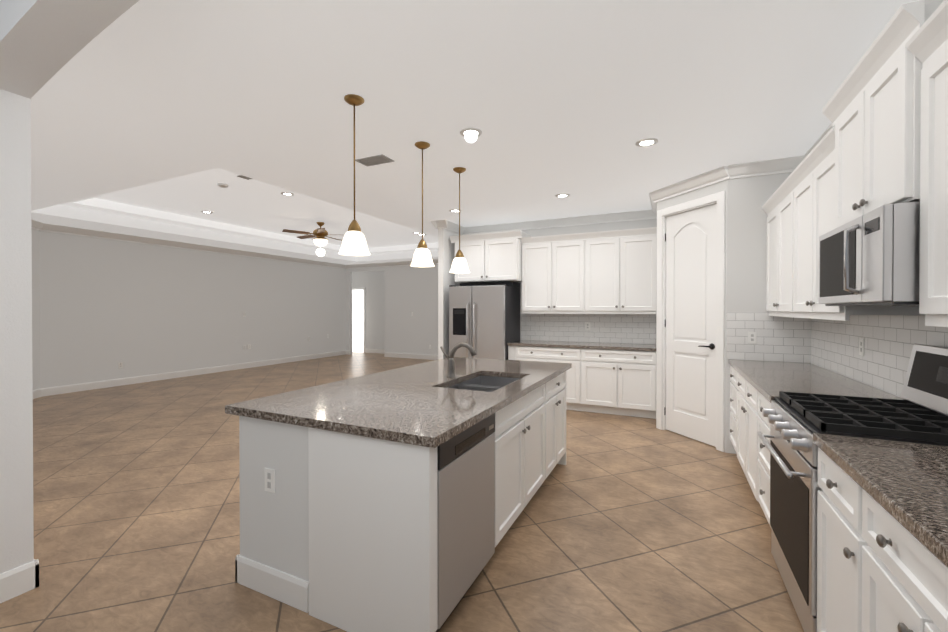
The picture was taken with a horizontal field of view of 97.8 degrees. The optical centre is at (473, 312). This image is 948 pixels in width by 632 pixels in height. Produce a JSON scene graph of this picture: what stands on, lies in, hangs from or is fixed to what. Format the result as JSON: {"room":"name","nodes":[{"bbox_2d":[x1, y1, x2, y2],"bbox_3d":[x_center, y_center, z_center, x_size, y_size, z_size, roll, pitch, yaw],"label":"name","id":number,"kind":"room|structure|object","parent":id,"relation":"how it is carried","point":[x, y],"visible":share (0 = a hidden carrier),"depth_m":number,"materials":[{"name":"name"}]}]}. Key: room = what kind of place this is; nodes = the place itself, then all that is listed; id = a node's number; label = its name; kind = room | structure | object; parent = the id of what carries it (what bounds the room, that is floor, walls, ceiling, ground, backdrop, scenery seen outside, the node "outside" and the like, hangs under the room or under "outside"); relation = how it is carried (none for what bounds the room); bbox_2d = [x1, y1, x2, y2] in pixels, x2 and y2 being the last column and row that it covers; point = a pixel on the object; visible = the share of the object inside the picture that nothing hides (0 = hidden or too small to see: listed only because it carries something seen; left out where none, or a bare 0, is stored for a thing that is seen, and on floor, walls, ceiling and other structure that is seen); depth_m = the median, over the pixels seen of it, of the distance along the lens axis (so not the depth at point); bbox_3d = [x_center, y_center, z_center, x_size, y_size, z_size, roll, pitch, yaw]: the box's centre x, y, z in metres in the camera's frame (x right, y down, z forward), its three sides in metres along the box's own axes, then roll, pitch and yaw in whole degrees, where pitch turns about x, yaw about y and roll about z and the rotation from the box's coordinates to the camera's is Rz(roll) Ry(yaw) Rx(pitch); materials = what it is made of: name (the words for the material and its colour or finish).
{"room":"kitchen","nodes":[
{"label":"kitchen","id":0,"kind":"room"},
{"bbox_2d":[31,228,39,389],"bbox_3d":[-6.551,-0.024,5.195,0.120,2.800,3.206,0,0,-20],"label":"wall","id":1,"kind":"structure","parent":0,"point":[35,314],"depth_m":6.58,"materials":[{"name":"grey paint"}]},
{"bbox_2d":[0,0,139,573],"bbox_3d":[-2.375,-0.004,2.046,8.380,2.800,0.200,0,0,25],"label":"wall","id":2,"kind":"structure","parent":0,"point":[43,43],"depth_m":2.01,"materials":[{"name":"white paint"}]},
{"bbox_2d":[39,231,345,387],"bbox_3d":[-5.571,-0.053,9.851,0.120,2.800,6.970,0,0,25],"label":"wall","id":3,"kind":"structure","parent":0,"point":[136,309],"depth_m":8.39,"materials":[{"name":"grey paint"}]},
{"bbox_2d":[118,362,122,367],"bbox_3d":[-6.547,0.980,7.659,0.007,0.115,0.070,0,0,25],"label":"electrical outlet plate","id":4,"kind":"object","parent":3,"relation":"attached to","point":[120,364],"depth_m":7.65,"materials":[{"name":"white plastic"}]},
{"bbox_2d":[0,348,437,602],"bbox_3d":[-3.552,1.291,8.021,7.505,0.135,9.995,0,0,25],"label":"baseboard","id":5,"kind":"structure","parent":3,"relation":"attached to","point":[19,580],"depth_m":7.54,"materials":[{"name":"white wood"}]},
{"bbox_2d":[346,264,437,354],"bbox_3d":[-1.948,-0.068,12.053,7.170,2.800,0.120,0,0,25],"label":"wall","id":6,"kind":"structure","parent":0,"point":[395,296],"depth_m":12.12,"materials":[{"name":"grey paint"}]},
{"bbox_2d":[352,288,364,352],"bbox_3d":[-3.948,0.257,13.705,0.840,2.130,0.056,0,0,25],"label":"hall door","id":7,"kind":"structure","parent":6,"relation":"in","point":[358,319],"depth_m":13.65,"materials":[{"name":"white wood"}]},
{"bbox_2d":[0,352,803,631],"bbox_3d":[-1.896,1.420,6.157,12.200,0.100,15.500,0,0,25],"label":"floor","id":8,"kind":"structure","parent":0,"point":[622,523],"depth_m":2.64,"materials":[{"name":"tile"}]},
{"bbox_2d":[235,367,571,631],"bbox_3d":[-0.187,0.950,2.937,1.201,0.879,2.360,0,0,25],"label":"kitchen island","id":9,"kind":"object","parent":8,"relation":"on","point":[396,500],"depth_m":1.87,"materials":[{"name":"white wood"}]},
{"bbox_2d":[225,359,571,450],"bbox_3d":[-0.192,0.490,2.937,1.240,0.040,2.420,0,0,25],"label":"island countertop","id":10,"kind":"structure","parent":9,"relation":"on","point":[415,405],"depth_m":2.18,"materials":[{"name":"grey stone"}]},
{"bbox_2d":[440,343,476,378],"bbox_3d":[-0.116,0.344,2.977,0.293,0.253,0.068,0,0,25],"label":"faucet","id":11,"kind":"object","parent":10,"relation":"on","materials":[{"name":"silver metal"}]},
{"bbox_2d":[449,383,496,390],"bbox_3d":[-0.005,0.606,2.707,0.423,0.213,0.372,0,0,25],"label":"sink","id":12,"kind":"object","parent":10,"relation":"in","point":[476,386],"depth_m":2.91,"materials":[{"name":"grey metal"}]},
{"bbox_2d":[449,282,519,359],"bbox_3d":[0.163,0.444,6.497,0.920,1.823,0.774,0,0,25],"label":"refrigerator","id":13,"kind":"object","parent":8,"relation":"on","point":[484,320],"visible":0.67,"depth_m":6.20,"materials":[{"name":"grey metal"}]},
{"bbox_2d":[512,344,579,410],"bbox_3d":[1.159,0.930,6.119,0.948,0.880,0.607,0,0,25],"label":"base cabinet","id":14,"kind":"object","parent":8,"relation":"on","point":[559,355],"depth_m":5.75,"materials":[{"name":"white wood"}]},
{"bbox_2d":[580,348,655,418],"bbox_3d":[2.015,0.932,5.712,0.948,0.880,0.607,0,0,25],"label":"base cabinet","id":15,"kind":"object","parent":8,"relation":"on","point":[614,378],"depth_m":5.45,"materials":[{"name":"white wood"}]},
{"bbox_2d":[512,340,655,351],"bbox_3d":[1.534,0.471,5.933,2.011,0.040,0.625,0,0,25],"label":"countertop","id":16,"kind":"structure","parent":15,"relation":"on","point":[521,343],"depth_m":5.78,"materials":[{"name":"grey stone"}]},
{"bbox_2d":[730,364,735,450],"bbox_3d":[2.686,0.945,3.705,0.622,0.880,0.477,0,0,25],"label":"base cabinet","id":17,"kind":"object","parent":8,"relation":"on","point":[732,370],"depth_m":3.87,"materials":[{"name":"white wood"}]},
{"bbox_2d":[736,372,755,488],"bbox_3d":[2.379,0.949,3.060,0.622,0.880,0.952,0,0,25],"label":"base cabinet","id":18,"kind":"object","parent":8,"relation":"on","point":[745,394],"depth_m":3.16,"materials":[{"name":"white wood"}]},
{"bbox_2d":[728,360,903,403],"bbox_3d":[2.378,0.489,3.058,0.645,0.040,1.905,0,0,25],"label":"countertop","id":19,"kind":"structure","parent":18,"relation":"on","point":[768,378],"depth_m":2.85,"materials":[{"name":"grey stone"}]},
{"bbox_2d":[752,392,840,524],"bbox_3d":[2.072,0.953,2.416,0.622,0.880,0.476,0,0,25],"label":"base cabinet","id":20,"kind":"object","parent":8,"relation":"on","point":[760,482],"depth_m":2.63,"materials":[{"name":"white wood"}]},
{"bbox_2d":[815,444,851,631],"bbox_3d":[1.551,0.960,1.321,0.622,0.880,0.420,0,0,25],"label":"base cabinet","id":21,"kind":"object","parent":8,"relation":"on","point":[834,503],"depth_m":1.49,"materials":[{"name":"white wood"}]},
{"bbox_2d":[757,343,947,631],"bbox_3d":[1.770,0.778,1.872,0.712,1.240,0.756,0,0,25],"label":"range","id":22,"kind":"object","parent":8,"relation":"on","point":[917,414],"visible":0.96,"depth_m":1.84,"materials":[{"name":"grey metal"}]},
{"bbox_2d":[852,484,947,631],"bbox_3d":[1.312,0.964,0.819,0.622,0.880,0.693,0,0,25],"label":"base cabinet","id":23,"kind":"object","parent":8,"relation":"on","point":[882,535],"depth_m":1.10,"materials":[{"name":"white wood"}]},
{"bbox_2d":[813,433,947,571],"bbox_3d":[1.401,0.502,1.006,0.645,0.040,1.113,0,0,25],"label":"countertop","id":24,"kind":"structure","parent":23,"relation":"on","point":[908,480],"depth_m":1.21,"materials":[{"name":"stone"}]},
{"bbox_2d":[438,228,459,359],"bbox_3d":[-0.384,-0.034,6.823,0.090,2.800,0.660,0,0,25],"label":"wall","id":25,"kind":"structure","parent":0,"point":[446,255],"depth_m":6.54,"materials":[{"name":"white paint"}]},
{"bbox_2d":[31,0,918,264],"bbox_3d":[-1.228,-1.766,7.890,11.900,0.650,11.760,0,0,25],"label":"ceiling","id":26,"kind":"structure","parent":0,"point":[158,119],"depth_m":2.87,"materials":[{"name":"white paint"}]},
{"bbox_2d":[217,183,228,187],"bbox_3d":[-3.383,-1.708,5.571,0.128,0.034,0.128,0,0,16],"label":"smoke detector","id":27,"kind":"object","parent":26,"relation":"attached to","point":[223,185],"depth_m":5.54,"materials":[{"name":"white plastic"}]},
{"bbox_2d":[237,175,251,179],"bbox_3d":[-2.852,-1.718,5.235,0.250,0.009,0.150,0,0,25],"label":"ceiling vent","id":28,"kind":"object","parent":26,"relation":"attached to","point":[241,176],"depth_m":5.26,"materials":[{"name":"white metal"}]},
{"bbox_2d":[281,192,293,195],"bbox_3d":[-2.721,-1.724,6.031,0.175,0.009,0.175,0,0,-14],"label":"recessed light","id":29,"kind":"object","parent":26,"relation":"in","point":[283,193],"depth_m":6.01,"materials":[{"name":"white"}]},
{"bbox_2d":[282,222,342,245],"bbox_3d":[-3.001,-1.512,8.070,1.329,0.460,1.341,0,0,25],"label":"ceiling fan","id":30,"kind":"object","parent":26,"relation":"hanging from","point":[320,234],"visible":0.96,"depth_m":7.95,"materials":[{"name":"gold metal"}]},
{"bbox_2d":[338,94,370,255],"bbox_3d":[-0.792,-0.897,2.737,0.204,1.023,0.204,0,0,-2],"label":"pendant light","id":31,"kind":"object","parent":26,"relation":"hanging from","point":[354,243],"depth_m":2.70,"materials":[{"name":"white glass"}]},
{"bbox_2d":[355,154,394,166],"bbox_3d":[-0.925,-1.409,3.850,0.320,0.011,0.180,0,0,25],"label":"ceiling vent","id":32,"kind":"object","parent":26,"relation":"in","point":[375,160],"visible":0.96,"depth_m":3.83,"materials":[{"name":"grey metal"}]},
{"bbox_2d":[410,141,433,266],"bbox_3d":[-0.435,-0.901,3.487,0.204,1.023,0.204,0,0,-2],"label":"pendant light","id":33,"kind":"object","parent":26,"relation":"hanging from","point":[422,257],"depth_m":3.45,"materials":[{"name":"white glass"}]},
{"bbox_2d":[449,209,461,211],"bbox_3d":[-0.261,-1.422,5.804,0.175,0.009,0.175,0,0,1],"label":"recessed light","id":34,"kind":"object","parent":26,"relation":"in","point":[452,210],"depth_m":5.79,"materials":[{"name":"white"}]},
{"bbox_2d":[449,167,469,272],"bbox_3d":[-0.143,-0.905,4.101,0.204,1.023,0.204,0,0,-2],"label":"pendant light","id":35,"kind":"object","parent":26,"relation":"hanging from","point":[459,264],"depth_m":4.06,"materials":[{"name":"white glass"}]},
{"bbox_2d":[460,127,481,137],"bbox_3d":[-0.023,-1.406,3.243,0.175,0.009,0.175,0,0,16],"label":"recessed light","id":36,"kind":"object","parent":26,"relation":"in","point":[471,132],"depth_m":3.24,"materials":[{"name":"white glass"}]},
{"bbox_2d":[555,193,569,197],"bbox_3d":[1.078,-1.417,5.034,0.175,0.009,0.175,0,0,-14],"label":"recessed light","id":37,"kind":"object","parent":26,"relation":"in","point":[563,195],"depth_m":5.03,"materials":[{"name":"white"}]},
{"bbox_2d":[635,138,657,146],"bbox_3d":[1.436,-1.407,3.435,0.175,0.009,0.175,0,0,19],"label":"recessed light","id":38,"kind":"object","parent":26,"relation":"in","point":[646,142],"depth_m":3.43,"materials":[{"name":"white"}]},
{"bbox_2d":[520,219,656,343],"bbox_3d":[1.761,-0.030,6.246,4.760,2.800,0.120,0,0,25],"label":"wall","id":39,"kind":"structure","parent":0,"point":[647,223],"depth_m":6.19,"materials":[{"name":"white paint"}]},
{"bbox_2d":[450,227,656,313],"bbox_3d":[1.096,-0.593,6.186,3.026,1.225,0.547,0,0,25],"label":"upper cabinet","id":40,"kind":"object","parent":39,"relation":"attached to","point":[608,272],"visible":1,"depth_m":5.96,"materials":[{"name":"white wood"}]},
{"bbox_2d":[521,311,655,343],"bbox_3d":[1.671,0.217,6.220,2.020,0.463,0.007,0,0,25],"label":"backsplash","id":41,"kind":"structure","parent":39,"relation":"attached to","point":[604,328],"depth_m":6.18,"materials":[{"name":"tile"}]},
{"bbox_2d":[585,322,589,329],"bbox_3d":[1.704,0.210,6.196,0.070,0.115,0.007,0,0,25],"label":"electrical outlet plate","id":42,"kind":"object","parent":41,"relation":"attached to","point":[587,324],"depth_m":6.19,"materials":[{"name":"white plastic"}]},
{"bbox_2d":[656,172,811,453],"bbox_3d":[2.836,-0.021,4.782,1.320,2.800,1.600,0,0,25],"label":"wall","id":43,"kind":"structure","parent":0,"point":[746,199],"depth_m":4.01,"materials":[{"name":"grey paint"}]},
{"bbox_2d":[31,123,832,268],"bbox_3d":[-1.297,-1.376,6.651,10.398,0.115,9.060,0,0,25],"label":"crown molding","id":44,"kind":"structure","parent":43,"relation":"attached to","point":[752,169],"depth_m":6.38,"materials":[{"name":"white wood"}]},
{"bbox_2d":[656,191,724,451],"bbox_3d":[2.378,0.091,4.514,0.138,2.580,0.880,0,0,-20],"label":"door frame","id":45,"kind":"structure","parent":43,"relation":"attached to","point":[718,198],"depth_m":4.33,"materials":[{"name":"white wood"}]},
{"bbox_2d":[664,204,716,446],"bbox_3d":[2.368,0.134,4.516,0.529,2.474,0.515,0,0,25],"label":"pantry door","id":46,"kind":"structure","parent":43,"relation":"in","point":[691,296],"depth_m":4.49,"materials":[{"name":"white wood"}]},
{"bbox_2d":[727,312,808,362],"bbox_3d":[2.780,0.223,3.920,0.660,0.478,0.007,0,0,25],"label":"backsplash","id":47,"kind":"structure","parent":43,"relation":"attached to","point":[781,339],"depth_m":3.92,"materials":[{"name":"tile"}]},
{"bbox_2d":[748,332,756,343],"bbox_3d":[2.668,0.244,3.965,0.070,0.115,0.007,0,0,25],"label":"electrical outlet plate","id":48,"kind":"object","parent":47,"relation":"attached to","point":[752,337],"depth_m":3.96,"materials":[{"name":"white plastic"}]},
{"bbox_2d":[812,363,900,397],"bbox_3d":[2.651,-0.008,2.716,0.120,2.800,5.730,0,0,25],"label":"wall","id":49,"kind":"structure","parent":0,"point":[859,381],"depth_m":2.78,"materials":[{"name":"grey tile"}]},
{"bbox_2d":[766,180,789,315],"bbox_3d":[2.722,-0.494,3.415,0.348,1.005,0.953,0,0,25],"label":"upper cabinet","id":50,"kind":"object","parent":49,"relation":"attached to","point":[778,206],"depth_m":3.46,"materials":[{"name":"white wood"}]},
{"bbox_2d":[790,136,909,319],"bbox_3d":[2.313,-0.489,2.555,0.348,1.005,0.952,0,0,25],"label":"upper cabinet","id":51,"kind":"object","parent":49,"relation":"attached to","point":[809,186],"depth_m":2.65,"materials":[{"name":"white wood"}]},
{"bbox_2d":[809,315,947,396],"bbox_3d":[2.272,0.235,2.067,0.007,0.478,3.790,0,0,25],"label":"backsplash","id":52,"kind":"structure","parent":49,"relation":"attached to","point":[890,341],"depth_m":2.62,"materials":[{"name":"tile"}]},
{"bbox_2d":[859,338,863,355],"bbox_3d":[2.598,0.232,2.771,0.007,0.115,0.070,0,0,25],"label":"electrical outlet plate","id":53,"kind":"object","parent":52,"relation":"attached to","point":[861,340],"depth_m":2.76,"materials":[{"name":"white plastic"}]},
{"bbox_2d":[830,0,945,230],"bbox_3d":[1.930,-0.762,1.785,0.378,0.690,0.756,0,0,25],"label":"upper cabinet","id":54,"kind":"object","parent":49,"relation":"attached to","point":[883,141],"depth_m":1.74,"materials":[{"name":"white wood"}]},
{"bbox_2d":[819,202,919,305],"bbox_3d":[1.880,-0.219,1.813,0.488,0.377,0.752,0,0,25],"label":"microwave","id":55,"kind":"object","parent":54,"relation":"attached to","point":[871,258],"visible":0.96,"depth_m":1.63,"materials":[{"name":"silver metal"}]},
{"bbox_2d":[910,0,947,323],"bbox_3d":[1.660,-0.480,1.185,0.348,1.005,0.556,0,0,25],"label":"upper cabinet","id":56,"kind":"object","parent":49,"relation":"attached to","point":[931,44],"depth_m":1.44,"materials":[{"name":"white wood"}]}
]}

